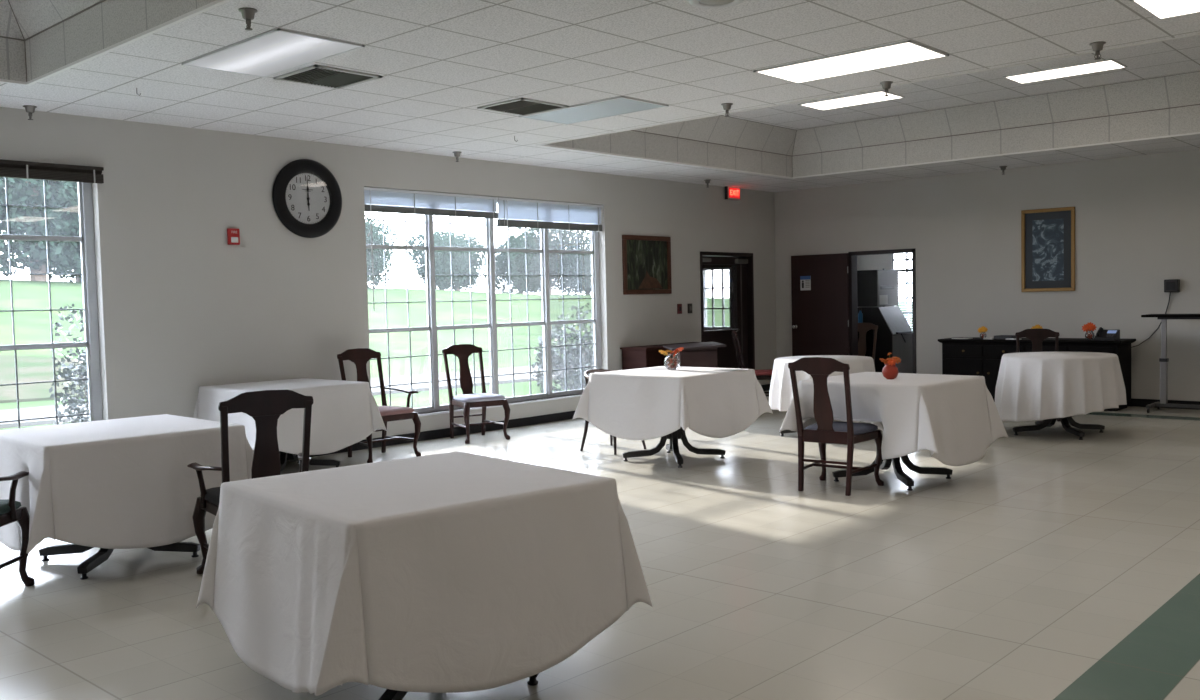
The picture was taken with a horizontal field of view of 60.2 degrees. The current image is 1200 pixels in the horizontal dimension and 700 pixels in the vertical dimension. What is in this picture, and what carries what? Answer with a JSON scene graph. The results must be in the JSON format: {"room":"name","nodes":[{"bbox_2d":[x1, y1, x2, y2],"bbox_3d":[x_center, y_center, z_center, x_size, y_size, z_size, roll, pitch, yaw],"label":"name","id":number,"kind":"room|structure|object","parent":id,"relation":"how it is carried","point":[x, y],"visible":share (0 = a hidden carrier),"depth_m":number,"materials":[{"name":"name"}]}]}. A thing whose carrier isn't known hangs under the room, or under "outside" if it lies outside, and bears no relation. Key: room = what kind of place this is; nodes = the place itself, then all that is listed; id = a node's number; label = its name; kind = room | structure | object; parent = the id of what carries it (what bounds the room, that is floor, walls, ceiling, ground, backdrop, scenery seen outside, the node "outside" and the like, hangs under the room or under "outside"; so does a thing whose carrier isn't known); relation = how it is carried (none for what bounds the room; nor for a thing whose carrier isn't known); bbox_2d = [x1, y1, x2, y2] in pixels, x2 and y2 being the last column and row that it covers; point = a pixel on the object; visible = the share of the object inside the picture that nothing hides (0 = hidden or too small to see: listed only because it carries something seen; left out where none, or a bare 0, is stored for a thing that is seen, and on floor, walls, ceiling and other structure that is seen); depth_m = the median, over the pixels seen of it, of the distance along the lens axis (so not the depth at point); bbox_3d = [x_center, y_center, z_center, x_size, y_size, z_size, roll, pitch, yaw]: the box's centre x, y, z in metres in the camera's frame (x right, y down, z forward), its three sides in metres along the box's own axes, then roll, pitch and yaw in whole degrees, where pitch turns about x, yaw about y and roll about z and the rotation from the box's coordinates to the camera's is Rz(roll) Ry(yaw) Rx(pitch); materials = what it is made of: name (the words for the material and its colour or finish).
{"room":"dining hall","nodes":[
{"label":"dining hall","id":0,"kind":"room"},
{"bbox_2d":[0,107,776,451],"bbox_3d":[-2.840,-0.359,10.429,0.220,3.420,16.808,1,4,42],"label":"wall","id":1,"kind":"structure","parent":0,"point":[182,309],"depth_m":9.88,"materials":[{"name":"paint"}]},
{"bbox_2d":[0,177,102,427],"bbox_3d":[-5.513,-0.205,7.454,0.187,2.392,3.705,1,4,42],"label":"window","id":2,"kind":"structure","parent":1,"relation":"in","point":[85,203],"depth_m":8.76,"materials":[{"name":"grey"}]},
{"bbox_2d":[0,159,103,183],"bbox_3d":[-5.457,-1.368,7.312,0.052,0.139,3.790,1,4,42],"label":"window blind","id":3,"kind":"object","parent":1,"relation":"attached to","point":[8,168],"visible":1,"depth_m":8.39,"materials":[{"name":"grey"}]},
{"bbox_2d":[227,228,239,244],"bbox_3d":[-3.399,-1.052,9.604,0.042,0.150,0.110,1,4,42],"label":"fire alarm","id":4,"kind":"object","parent":1,"relation":"attached to","point":[233,235],"visible":1,"depth_m":9.59,"materials":[{"name":"red plastic"}]},
{"bbox_2d":[272,159,341,237],"bbox_3d":[-2.863,-1.488,10.169,0.056,0.770,0.770,1,4,42],"label":"wall clock","id":5,"kind":"object","parent":1,"relation":"attached to","point":[306,196],"visible":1,"depth_m":10.16,"materials":[{"name":"black paint"}]},
{"bbox_2d":[365,200,601,416],"bbox_3d":[-1.223,-0.566,12.159,0.187,2.452,3.700,1,4,42],"label":"window","id":6,"kind":"structure","parent":1,"relation":"in","point":[568,260],"depth_m":12.81,"materials":[{"name":"grey"}]},
{"bbox_2d":[364,187,497,310],"bbox_3d":[-1.818,-1.095,11.445,0.061,1.282,1.870,1,4,42],"label":"window blind","id":7,"kind":"object","parent":6,"relation":"attached to","point":[375,199],"visible":1,"depth_m":11.33,"materials":[{"name":"white paint"}]},
{"bbox_2d":[497,197,601,275],"bbox_3d":[-0.582,-1.375,12.792,0.061,0.912,1.800,1,4,42],"label":"window blind","id":8,"kind":"object","parent":6,"relation":"attached to","point":[519,213],"visible":1,"depth_m":12.70,"materials":[{"name":"white paint"}]},
{"bbox_2d":[279,384,769,460],"bbox_3d":[-2.774,1.004,10.363,0.012,0.100,16.658,1,4,42],"label":"baseboard","id":9,"kind":"structure","parent":1,"relation":"attached to","point":[440,433],"depth_m":11.72,"materials":[{"name":"black plastic"}]},
{"bbox_2d":[622,235,671,294],"bbox_3d":[0.644,-1.153,14.047,0.033,0.790,1.000,1,4,42],"label":"framed picture","id":10,"kind":"object","parent":1,"relation":"attached to","point":[646,260],"visible":1,"depth_m":14.04,"materials":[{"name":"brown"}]},
{"bbox_2d":[677,304,681,313],"bbox_3d":[1.127,-0.581,14.596,0.030,0.140,0.090,1,4,42],"label":"thermostat","id":11,"kind":"object","parent":1,"relation":"attached to","point":[679,306],"visible":1,"depth_m":14.58,"materials":[{"name":"red"}]},
{"bbox_2d":[688,303,691,312],"bbox_3d":[1.288,-0.593,14.774,0.030,0.140,0.090,1,4,42],"label":"light switch","id":12,"kind":"object","parent":1,"relation":"attached to","point":[689,305],"visible":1,"depth_m":14.75,"materials":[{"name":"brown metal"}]},
{"bbox_2d":[700,252,754,369],"bbox_3d":[1.843,-0.384,15.563,0.235,2.150,1.350,1,4,42],"label":"door","id":13,"kind":"structure","parent":1,"relation":"in","point":[726,280],"depth_m":15.64,"materials":[{"name":"black"}]},
{"bbox_2d":[724,186,740,200],"bbox_3d":[1.973,-2.340,15.449,0.077,0.200,0.360,1,4,42],"label":"exit sign","id":14,"kind":"object","parent":1,"relation":"attached to","point":[730,193],"visible":1,"depth_m":15.40,"materials":[{"name":"red"}]},
{"bbox_2d":[0,390,1199,699],"bbox_3d":[1.142,1.195,6.907,14.270,0.120,17.108,1,4,42],"label":"floor","id":15,"kind":"structure","parent":0,"point":[1053,564],"depth_m":5.38,"materials":[{"name":"tile"}]},
{"bbox_2d":[0,471,34,585],"bbox_3d":[-3.384,0.785,5.344,0.658,1.066,0.649,-2,3,-7],"label":"dining chair","id":16,"kind":"object","parent":15,"relation":"on","point":[11,511],"visible":0.93,"depth_m":5.59,"materials":[{"name":"brown wood"}]},
{"bbox_2d":[39,542,199,579],"bbox_3d":[-2.906,0.872,6.234,1.036,0.778,1.036,1,4,44],"label":"pedestal table","id":17,"kind":"object","parent":15,"relation":"on","point":[103,554],"visible":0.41,"depth_m":6.22,"materials":[{"name":"brown wood"}]},
{"bbox_2d":[0,414,253,553],"bbox_3d":[-2.917,0.780,6.220,1.384,0.621,1.409,1,4,42],"label":"tablecloth","id":18,"kind":"object","parent":17,"relation":"on","point":[123,483],"visible":0.86,"depth_m":5.77,"materials":[{"name":"white fabric"}]},
{"bbox_2d":[187,390,312,573],"bbox_3d":[-1.889,0.733,5.719,0.658,1.066,0.649,-3,3,-30],"label":"dining chair","id":19,"kind":"object","parent":15,"relation":"on","point":[265,407],"visible":0.47,"depth_m":5.49,"materials":[{"name":"brown wood"}]},
{"bbox_2d":[280,451,340,470],"bbox_3d":[-2.863,0.713,9.435,1.036,0.778,1.036,1,4,42],"label":"pedestal table","id":20,"kind":"object","parent":15,"relation":"on","point":[283,455],"visible":0.18,"depth_m":9.44,"materials":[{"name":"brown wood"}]},
{"bbox_2d":[193,378,386,454],"bbox_3d":[-2.829,0.606,9.396,1.193,0.590,1.292,1,4,42],"label":"tablecloth","id":21,"kind":"object","parent":20,"relation":"on","point":[344,413],"visible":0.71,"depth_m":9.16,"materials":[{"name":"white fabric"}]},
{"bbox_2d":[337,348,420,462],"bbox_3d":[-2.186,0.522,10.137,0.658,1.066,0.649,-4,4,-44],"label":"dining chair","id":22,"kind":"object","parent":15,"relation":"on","point":[360,357],"visible":0.67,"depth_m":10.20,"materials":[{"name":"red wood"}]},
{"bbox_2d":[378,673,538,699],"bbox_3d":[-0.717,0.922,4.102,1.036,0.788,1.036,-4,4,-41],"label":"pedestal table","id":23,"kind":"object","parent":15,"relation":"on","point":[389,694],"visible":0.09,"depth_m":3.78,"materials":[{"name":"brown wood"}]},
{"bbox_2d":[196,451,652,695],"bbox_3d":[-0.741,0.834,4.095,1.417,0.640,1.302,-4,4,-40],"label":"tablecloth","id":24,"kind":"object","parent":23,"relation":"on","point":[450,572],"visible":1,"depth_m":3.66,"materials":[{"name":"white fabric"}]},
{"bbox_2d":[442,344,510,443],"bbox_3d":[-1.369,0.460,11.330,0.551,1.035,0.642,-3,3,-32],"label":"dining chair","id":25,"kind":"object","parent":15,"relation":"on","point":[467,400],"visible":1,"depth_m":11.39,"materials":[{"name":"red wood"}]},
{"bbox_2d":[580,369,645,454],"bbox_3d":[0.112,0.596,10.265,0.506,0.799,0.576,1,4,42],"label":"dining chair","id":26,"kind":"object","parent":15,"relation":"on","point":[612,438],"visible":0.33,"depth_m":10.24,"materials":[{"name":"brown wood"}]},
{"bbox_2d":[620,342,718,369],"bbox_3d":[0.983,0.356,14.101,0.475,0.855,1.600,1,4,42],"label":"base cabinet","id":27,"kind":"object","parent":15,"relation":"on","point":[635,357],"visible":0.15,"depth_m":13.53,"materials":[{"name":"brown wood"}]},
{"bbox_2d":[622,427,725,467],"bbox_3d":[0.677,0.611,9.555,1.036,0.808,1.036,1,4,42],"label":"pedestal table","id":28,"kind":"object","parent":15,"relation":"on","point":[673,437],"visible":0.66,"depth_m":9.54,"materials":[{"name":"black metal"}]},
{"bbox_2d":[573,366,772,439],"bbox_3d":[0.673,0.477,9.555,1.313,0.570,1.343,1,4,42],"label":"tablecloth","id":29,"kind":"object","parent":28,"relation":"on","point":[648,403],"visible":0.98,"depth_m":9.15,"materials":[{"name":"white fabric"}]},
{"bbox_2d":[659,347,683,369],"bbox_3d":[0.667,0.079,9.694,0.206,0.215,0.185,1,4,42],"label":"flower vase","id":30,"kind":"object","parent":29,"relation":"on","point":[672,361],"visible":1,"depth_m":9.66,"materials":[{"name":"clear glass"}]},
{"bbox_2d":[717,369,742,370],"bbox_3d":[1.176,0.181,9.483,0.220,0.002,0.160,1,4,42],"label":"paper sheet","id":31,"kind":"object","parent":29,"relation":"on","point":[717,369],"visible":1,"depth_m":9.48,"materials":[{"name":"grey"}]},
{"bbox_2d":[663,341,725,367],"bbox_3d":[1.182,0.377,12.987,0.660,0.914,1.000,-1,3,-3],"label":"base cabinet","id":32,"kind":"object","parent":15,"relation":"on","point":[701,354],"visible":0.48,"depth_m":12.62,"materials":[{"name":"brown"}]},
{"bbox_2d":[732,331,772,396],"bbox_3d":[2.120,0.250,13.956,0.642,1.035,0.551,-1,3,0],"label":"dining chair","id":33,"kind":"object","parent":15,"relation":"on","point":[765,374],"visible":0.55,"depth_m":13.74,"materials":[{"name":"brown wood"}]},
{"bbox_2d":[779,429,795,436],"bbox_3d":[2.375,0.501,10.987,0.996,0.808,0.996,1,4,42],"label":"pedestal table","id":34,"kind":"object","parent":15,"relation":"on","point":[783,431],"visible":0.12,"depth_m":10.96,"materials":[{"name":"black metal"}]},
{"bbox_2d":[769,355,874,410],"bbox_3d":[2.374,0.346,10.987,1.127,0.525,1.185,1,4,42],"label":"tablecloth","id":35,"kind":"object","parent":34,"relation":"on","point":[780,392],"visible":0.38,"depth_m":10.71,"materials":[{"name":"white fabric"}]},
{"bbox_2d":[788,357,883,495],"bbox_3d":[1.808,0.554,7.946,0.551,1.035,0.642,1,4,37],"label":"dining chair","id":36,"kind":"object","parent":15,"relation":"on","point":[825,430],"visible":0.99,"depth_m":7.78,"materials":[{"name":"red wood"}]},
{"bbox_2d":[858,323,877,365],"bbox_3d":[3.984,0.102,16.097,0.551,1.035,0.642,1,4,36],"label":"dining chair","id":37,"kind":"object","parent":15,"relation":"on","point":[863,328],"visible":0.29,"depth_m":16.26,"materials":[{"name":"brown wood"}]},
{"bbox_2d":[832,455,952,490],"bbox_3d":[2.333,0.639,8.270,1.036,0.803,1.036,1,4,44],"label":"pedestal table","id":38,"kind":"object","parent":15,"relation":"on","point":[908,481],"visible":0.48,"depth_m":8.26,"materials":[{"name":"black metal"}]},
{"bbox_2d":[779,372,1007,465],"bbox_3d":[2.360,0.544,8.264,1.371,0.643,1.339,1,4,42],"label":"tablecloth","id":39,"kind":"object","parent":38,"relation":"on","point":[956,418],"visible":0.85,"depth_m":7.87,"materials":[{"name":"white fabric"}]},
{"bbox_2d":[879,352,900,378],"bbox_3d":[2.291,0.124,8.162,0.153,0.211,0.133,1,4,42],"label":"flower vase","id":40,"kind":"object","parent":39,"relation":"on","point":[889,371],"visible":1,"depth_m":8.13,"materials":[{"name":"red glass"}]},
{"bbox_2d":[938,337,1135,410],"bbox_3d":[5.594,0.285,13.375,2.290,0.858,0.621,1,4,42],"label":"sideboard","id":41,"kind":"object","parent":15,"relation":"on","point":[976,356],"visible":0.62,"depth_m":13.41,"materials":[{"name":"black wood"}]},
{"bbox_2d":[978,326,987,338],"bbox_3d":[5.052,-0.233,13.660,0.103,0.168,0.096,-2,3,-8],"label":"flower vase","id":42,"kind":"object","parent":41,"relation":"on","point":[983,329],"visible":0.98,"depth_m":13.66,"materials":[{"name":"clear glass"}]},
{"bbox_2d":[994,335,1015,338],"bbox_3d":[5.292,-0.167,13.470,0.250,0.046,0.220,1,4,42],"label":"tray","id":43,"kind":"object","parent":41,"relation":"on","point":[996,336],"visible":0.72,"depth_m":13.41,"materials":[{"name":"black plastic"}]},
{"bbox_2d":[1031,324,1042,328],"bbox_3d":[5.569,-0.232,13.188,0.116,0.190,0.108,-2,3,-8],"label":"flower vase","id":44,"kind":"object","parent":41,"relation":"on","point":[1038,325],"visible":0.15,"depth_m":13.19,"materials":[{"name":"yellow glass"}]},
{"bbox_2d":[1082,322,1096,339],"bbox_3d":[6.034,-0.235,12.763,0.133,0.217,0.123,-2,3,-8],"label":"flower vase","id":45,"kind":"object","parent":41,"relation":"on","point":[1089,326],"visible":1,"depth_m":12.75,"materials":[{"name":"clear glass"}]},
{"bbox_2d":[1085,331,1094,339],"bbox_3d":[6.043,-0.184,12.771,0.114,0.112,0.114,1,4,42],"label":"glass bowl","id":46,"kind":"object","parent":45,"relation":"on","point":[1090,335],"depth_m":12.76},
{"bbox_2d":[1094,327,1119,339],"bbox_3d":[6.189,-0.200,12.635,0.240,0.155,0.202,1,4,42],"label":"desk phone","id":47,"kind":"object","parent":41,"relation":"on","point":[1101,334],"visible":1,"depth_m":12.61,"materials":[{"name":"black plastic"}]},
{"bbox_2d":[1015,328,1059,421],"bbox_3d":[5.073,0.278,12.025,0.551,1.035,0.642,0,3,24],"label":"dining chair","id":48,"kind":"object","parent":15,"relation":"on","point":[1037,335],"visible":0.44,"depth_m":12.25,"materials":[{"name":"brown wood"}]},
{"bbox_2d":[1013,416,1104,439],"bbox_3d":[4.732,0.463,10.678,1.056,0.808,1.056,1,4,42],"label":"pedestal table","id":49,"kind":"object","parent":15,"relation":"on","point":[1065,421],"visible":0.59,"depth_m":10.66,"materials":[{"name":"black metal"}]},
{"bbox_2d":[994,352,1126,421],"bbox_3d":[4.719,0.388,10.681,1.228,0.684,1.240,-2,3,-22],"label":"tablecloth","id":50,"kind":"object","parent":49,"relation":"on","point":[1030,386],"visible":0.98,"depth_m":10.21,"materials":[{"name":"white fabric"}]},
{"bbox_2d":[1141,314,1199,412],"bbox_3d":[7.003,0.162,12.082,1.140,1.164,0.511,1,4,42],"label":"table","id":51,"kind":"object","parent":15,"relation":"on","point":[1163,360],"visible":1,"depth_m":12.30,"materials":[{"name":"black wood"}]},
{"bbox_2d":[0,0,1199,191],"bbox_3d":[1.634,-2.279,6.113,12.585,0.646,16.958,1,4,42],"label":"ceiling","id":52,"kind":"structure","parent":0,"point":[437,62],"depth_m":8.07,"materials":[{"name":"tile"}]},
{"bbox_2d":[23,105,36,119],"bbox_3d":[-4.495,-1.869,8.166,0.100,0.106,0.098,1,4,42],"label":"sprinkler","id":53,"kind":"object","parent":52,"relation":"attached to","point":[30,109],"visible":1,"depth_m":8.14,"materials":[{"name":"silver metal"}]},
{"bbox_2d":[0,0,231,85],"bbox_3d":[-1.849,-2.000,2.080,10.446,0.646,4.836,1,4,42],"label":"coffer","id":54,"kind":"object","parent":52,"relation":"attached to","point":[40,40],"visible":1,"depth_m":6.79,"materials":[{"name":"tile"}]},
{"bbox_2d":[238,7,257,30],"bbox_3d":[-1.921,-1.804,5.656,0.100,0.106,0.098,1,4,42],"label":"sprinkler","id":55,"kind":"object","parent":52,"relation":"attached to","point":[248,14],"visible":1,"depth_m":5.63,"materials":[{"name":"silver metal"}]},
{"bbox_2d":[182,28,364,77],"bbox_3d":[-2.119,-1.896,6.660,1.200,0.011,0.600,1,4,42],"label":"recessed light","id":56,"kind":"object","parent":52,"relation":"in","point":[276,51],"visible":1,"depth_m":6.61,"materials":[{"name":"white paint"}]},
{"bbox_2d":[273,64,381,88],"bbox_3d":[-1.930,-1.931,7.342,0.540,0.016,0.540,1,4,42],"label":"ceiling vent","id":57,"kind":"object","parent":52,"relation":"in","point":[316,75],"visible":1,"depth_m":7.32,"materials":[{"name":"grey"}]},
{"bbox_2d":[452,151,461,161],"bbox_3d":[-1.543,-2.086,11.182,0.100,0.106,0.098,1,4,42],"label":"sprinkler","id":58,"kind":"object","parent":52,"relation":"attached to","point":[456,153],"visible":1,"depth_m":11.16,"materials":[{"name":"silver metal"}]},
{"bbox_2d":[477,98,568,115],"bbox_3d":[-0.640,-2.025,8.639,0.540,0.016,0.540,1,4,42],"label":"ceiling vent","id":59,"kind":"object","parent":52,"relation":"in","point":[519,106],"visible":1,"depth_m":8.61,"materials":[{"name":"grey"}]},
{"bbox_2d":[519,96,668,124],"bbox_3d":[-0.067,-2.054,8.911,1.200,0.011,0.600,1,4,42],"label":"recessed light","id":60,"kind":"object","parent":52,"relation":"in","point":[621,105],"visible":1,"depth_m":8.87,"materials":[{"name":"white paint"}]},
{"bbox_2d":[704,179,710,187],"bbox_3d":[1.496,-2.314,14.396,0.100,0.106,0.098,1,4,42],"label":"sprinkler","id":61,"kind":"object","parent":52,"relation":"attached to","point":[707,181],"visible":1,"depth_m":14.38,"materials":[{"name":"silver metal"}]},
{"bbox_2d":[689,0,743,7],"bbox_3d":[0.637,-1.910,5.654,0.300,0.012,0.300,1,4,42],"label":"ceiling speaker","id":62,"kind":"object","parent":52,"relation":"attached to","point":[697,3],"visible":1,"depth_m":5.70,"materials":[{"name":"white paint"}]},
{"bbox_2d":[699,0,733,4],"bbox_3d":[0.637,-1.909,5.654,0.196,0.011,0.196,1,4,42],"label":"grille","id":63,"kind":"object","parent":62,"relation":"attached to","point":[701,2],"depth_m":5.68,"materials":[{"name":"grey"}]},
{"bbox_2d":[721,103,732,116],"bbox_3d":[1.074,-2.025,8.747,0.100,0.106,0.098,1,4,42],"label":"sprinkler","id":64,"kind":"object","parent":52,"relation":"attached to","point":[726,106],"visible":1,"depth_m":8.72,"materials":[{"name":"silver metal"}]},
{"bbox_2d":[753,40,948,83],"bbox_3d":[1.752,-2.015,7.285,1.200,0.011,0.600,1,4,42],"label":"recessed light","id":65,"kind":"object","parent":52,"relation":"in","point":[909,51],"visible":1,"depth_m":7.24,"materials":[{"name":"white paint"}]},
{"bbox_2d":[798,90,904,110],"bbox_3d":[2.921,-2.898,12.039,1.070,0.011,0.560,1,4,42],"label":"recessed light","id":66,"kind":"object","parent":52,"relation":"in","point":[876,96],"visible":1,"depth_m":12.02,"materials":[{"name":"white paint"}]},
{"bbox_2d":[880,81,892,96],"bbox_3d":[2.215,-2.015,8.002,0.100,0.106,0.098,1,4,42],"label":"sprinkler","id":67,"kind":"object","parent":52,"relation":"attached to","point":[886,85],"visible":1,"depth_m":7.98,"materials":[{"name":"silver metal"}]},
{"bbox_2d":[1000,166,1006,174],"bbox_3d":[5.309,-2.363,13.626,0.100,0.106,0.098,1,4,42],"label":"sprinkler","id":68,"kind":"object","parent":52,"relation":"attached to","point":[1003,168],"visible":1,"depth_m":13.60,"materials":[{"name":"silver metal"}]},
{"bbox_2d":[1003,59,1127,83],"bbox_3d":[4.802,-2.875,10.705,1.070,0.011,0.500,1,4,42],"label":"recessed light","id":69,"kind":"object","parent":52,"relation":"in","point":[1110,64],"visible":1,"depth_m":10.67,"materials":[{"name":"white paint"}]},
{"bbox_2d":[1089,41,1105,59],"bbox_3d":[3.305,-1.984,6.875,0.100,0.106,0.098,1,4,42],"label":"sprinkler","id":70,"kind":"object","parent":52,"relation":"attached to","point":[1097,47],"visible":1,"depth_m":6.86,"materials":[{"name":"silver metal"}]},
{"bbox_2d":[1129,0,1199,19],"bbox_3d":[3.621,-1.977,5.639,1.200,0.011,0.600,1,4,42],"label":"recessed light","id":71,"kind":"object","parent":52,"relation":"in","point":[1159,9],"visible":1,"depth_m":6.00,"materials":[{"name":"white paint"}]},
{"bbox_2d":[664,354,680,369],"bbox_3d":[0.676,0.110,9.690,0.157,0.154,0.157,1,4,42],"label":"glass bowl","id":72,"kind":"object","parent":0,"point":[672,361],"depth_m":9.66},
{"bbox_2d":[857,254,891,270],"bbox_3d":[6.236,-0.650,17.386,4.200,2.900,0.120,1,4,42],"label":"wall","id":73,"kind":"structure","parent":0,"point":[880,261],"depth_m":18.46,"materials":[{"name":"grey"}]},
{"bbox_2d":[892,253,911,323],"bbox_3d":[5.594,-0.733,17.941,1.100,2.200,0.065,1,4,42],"label":"window","id":74,"kind":"structure","parent":73,"relation":"in","point":[907,259],"depth_m":18.10,"materials":[{"name":"grey"}]},
{"bbox_2d":[891,269,911,327],"bbox_3d":[5.380,-0.537,18.038,0.640,1.750,0.050,1,4,42],"label":"window blind","id":75,"kind":"object","parent":74,"relation":"attached to","point":[891,269],"visible":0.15,"depth_m":18.05,"materials":[{"name":"white paint"}]},
{"bbox_2d":[882,363,898,378],"bbox_3d":[2.291,0.167,8.167,0.129,0.126,0.129,1,4,42],"label":"glass bowl","id":76,"kind":"object","parent":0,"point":[889,371],"depth_m":8.12,"materials":[{"name":"glass"}]},
{"bbox_2d":[774,149,1199,400],"bbox_3d":[7.417,-0.689,12.341,12.365,3.420,0.150,1,4,42],"label":"wall","id":77,"kind":"structure","parent":0,"point":[1137,218],"depth_m":13.77,"materials":[{"name":"paint"}]},
{"bbox_2d":[791,248,915,373],"bbox_3d":[3.823,-0.415,15.568,2.010,2.120,0.280,1,4,37],"label":"door","id":78,"kind":"structure","parent":77,"relation":"in","point":[824,316],"depth_m":15.69,"materials":[{"name":"black"}]},
{"bbox_2d":[800,276,810,289],"bbox_3d":[3.162,-1.028,15.925,0.175,0.220,0.006,1,4,40],"label":"door sign","id":79,"kind":"object","parent":78,"relation":"attached to","point":[805,281],"visible":1,"depth_m":15.92,"materials":[{"name":"grey"}]},
{"bbox_2d":[1021,207,1074,291],"bbox_3d":[5.874,-1.310,13.577,0.680,1.085,0.033,1,4,42],"label":"framed picture","id":80,"kind":"object","parent":77,"relation":"attached to","point":[1047,235],"visible":1,"depth_m":13.58,"materials":[{"name":"brown"}]},
{"bbox_2d":[1032,218,1063,280],"bbox_3d":[5.878,-1.310,13.581,0.396,0.801,0.002,1,4,42],"label":"print","id":81,"kind":"object","parent":80,"relation":"attached to","point":[1047,233],"depth_m":13.58},
{"bbox_2d":[1127,398,1199,409],"bbox_3d":[7.338,0.672,12.399,12.215,0.100,0.012,1,4,42],"label":"baseboard","id":82,"kind":"structure","parent":77,"relation":"attached to","point":[1134,402],"depth_m":12.82,"materials":[{"name":"black plastic"}]},
{"bbox_2d":[1164,279,1179,291],"bbox_3d":[6.954,-0.780,12.584,0.156,0.156,0.104,1,4,42],"label":"wall box","id":83,"kind":"object","parent":77,"relation":"attached to","point":[1170,285],"visible":1,"depth_m":12.54,"materials":[{"name":"black plastic"}]},
{"bbox_2d":[1131,292,1170,347],"bbox_3d":[6.696,-0.365,12.855,0.703,0.706,0.048,1,4,37],"label":"power cord","id":84,"kind":"object","parent":83,"relation":"hanging from","point":[1170,292],"visible":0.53,"depth_m":12.73,"materials":[{"name":"black plastic"}]},
{"bbox_3d":[5.738,0.632,16.201,5.300,0.120,2.832,1,4,42],"label":"floor","id":85,"kind":"structure","parent":0,"visible":0},
{"bbox_2d":[858,329,872,356],"bbox_3d":[4.033,0.110,16.596,0.730,0.960,0.150,1,4,42],"label":"countertop","id":86,"kind":"structure","parent":85,"relation":"on","point":[869,334],"depth_m":16.34,"materials":[{"name":"black wood"}]},
{"bbox_2d":[858,308,862,322],"bbox_3d":[4.140,-0.518,16.453,0.074,0.305,0.072,1,4,42],"label":"spray bottle","id":87,"kind":"object","parent":86,"relation":"on","point":[860,315],"visible":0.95,"depth_m":16.43,"materials":[{"name":"blue plastic"}]},
{"bbox_2d":[857,270,912,372],"bbox_3d":[4.437,-0.360,16.811,1.122,1.860,0.720,1,4,42],"label":"machine","id":88,"kind":"object","parent":85,"relation":"on","point":[877,290],"visible":0.42,"depth_m":16.45,"materials":[{"name":"black plastic"}]},
{"bbox_2d":[883,269,911,313],"bbox_3d":[5.245,-0.425,17.343,0.826,1.900,0.526,1,4,42],"label":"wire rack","id":89,"kind":"object","parent":85,"relation":"on","point":[883,269],"visible":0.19,"depth_m":17.29,"materials":[{"name":"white metal"}]},
{"label":"outside","id":90,"kind":"structure","parent":0,"visible":0},
{"bbox_2d":[0,354,85,402],"bbox_3d":[-14.588,0.629,18.087,8.100,1.227,15.000,1,4,42],"label":"lawn","id":91,"kind":"structure","parent":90,"point":[29,368],"depth_m":19.80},
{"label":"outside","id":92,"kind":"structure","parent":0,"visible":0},
{"bbox_2d":[0,366,537,428],"bbox_3d":[-3.953,0.716,21.234,34.378,0.140,3.387,-4,4,-43],"label":"path","id":93,"kind":"structure","parent":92,"point":[45,411],"depth_m":20.03,"materials":[{"name":"concrete"}]},
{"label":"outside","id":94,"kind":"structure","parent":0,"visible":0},
{"bbox_2d":[0,279,911,429],"bbox_3d":[-20.682,-4.355,72.615,110.000,5.822,129.800,1,4,42],"label":"lawn","id":95,"kind":"structure","parent":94,"point":[31,327],"depth_m":31.31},
{"bbox_2d":[0,177,81,281],"bbox_3d":[-25.434,-6.552,46.087,9.841,8.910,7.818,-3,3,-35],"label":"tree","id":96,"kind":"object","parent":95,"relation":"on","point":[22,220],"visible":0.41,"depth_m":44.90,"materials":[{"name":"green plant"}]},
{"bbox_2d":[1,200,80,281],"bbox_3d":[-28.366,-6.654,56.590,7.924,7.992,9.337,-1,3,1],"label":"tree","id":97,"kind":"object","parent":95,"relation":"on","point":[75,278],"visible":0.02,"depth_m":55.23,"materials":[{"name":"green plant"}]},
{"bbox_2d":[49,304,88,424],"bbox_3d":[-4.694,0.368,9.759,1.198,1.903,0.654,0,3,26],"label":"shrub","id":98,"kind":"object","parent":95,"relation":"on","point":[81,370],"visible":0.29,"depth_m":9.70,"materials":[{"name":"green plant"}]},
{"bbox_2d":[365,214,394,288],"bbox_3d":[-13.870,-5.328,58.818,4.155,4.735,5.230,-2,3,-17],"label":"tree","id":99,"kind":"object","parent":95,"relation":"on","point":[377,239],"visible":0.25,"depth_m":57.64,"materials":[{"name":"green plant"}]},
{"bbox_2d":[367,223,399,287],"bbox_3d":[-16.127,-5.743,65.978,6.176,5.286,5.241,0,3,19],"label":"tree","id":100,"kind":"object","parent":95,"relation":"on","point":[395,234],"visible":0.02,"depth_m":66.26,"materials":[{"name":"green plant"}]},
{"bbox_2d":[404,231,474,289],"bbox_3d":[-10.914,-5.888,71.639,4.917,4.959,5.794,-2,3,-17],"label":"tree","id":101,"kind":"object","parent":95,"relation":"on","point":[420,269],"visible":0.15,"depth_m":70.57,"materials":[{"name":"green plant"}]},
{"bbox_2d":[423,229,486,290],"bbox_3d":[-8.899,-5.385,64.460,3.890,4.433,4.896,1,4,37],"label":"tree","id":102,"kind":"object","parent":95,"relation":"on","point":[460,259],"visible":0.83,"depth_m":63.58,"materials":[{"name":"green plant"}]},
{"bbox_2d":[483,235,538,293],"bbox_3d":[-6.016,-6.094,77.447,5.160,5.204,6.081,1,4,37],"label":"tree","id":103,"kind":"object","parent":95,"relation":"on","point":[501,260],"visible":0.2,"depth_m":75.78,"materials":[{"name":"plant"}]},
{"bbox_2d":[501,227,539,293],"bbox_3d":[-3.341,-6.009,70.210,6.551,5.931,5.204,-1,3,1],"label":"tree","id":104,"kind":"object","parent":95,"relation":"on","point":[519,259],"visible":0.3,"depth_m":68.90,"materials":[{"name":"green plant"}]},
{"bbox_2d":[531,336,539,386],"bbox_3d":[-0.185,0.109,14.782,1.298,1.667,1.570,1,4,38],"label":"shrub","id":105,"kind":"object","parent":95,"relation":"on","point":[536,364],"visible":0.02,"depth_m":14.61,"materials":[{"name":"green plant"}]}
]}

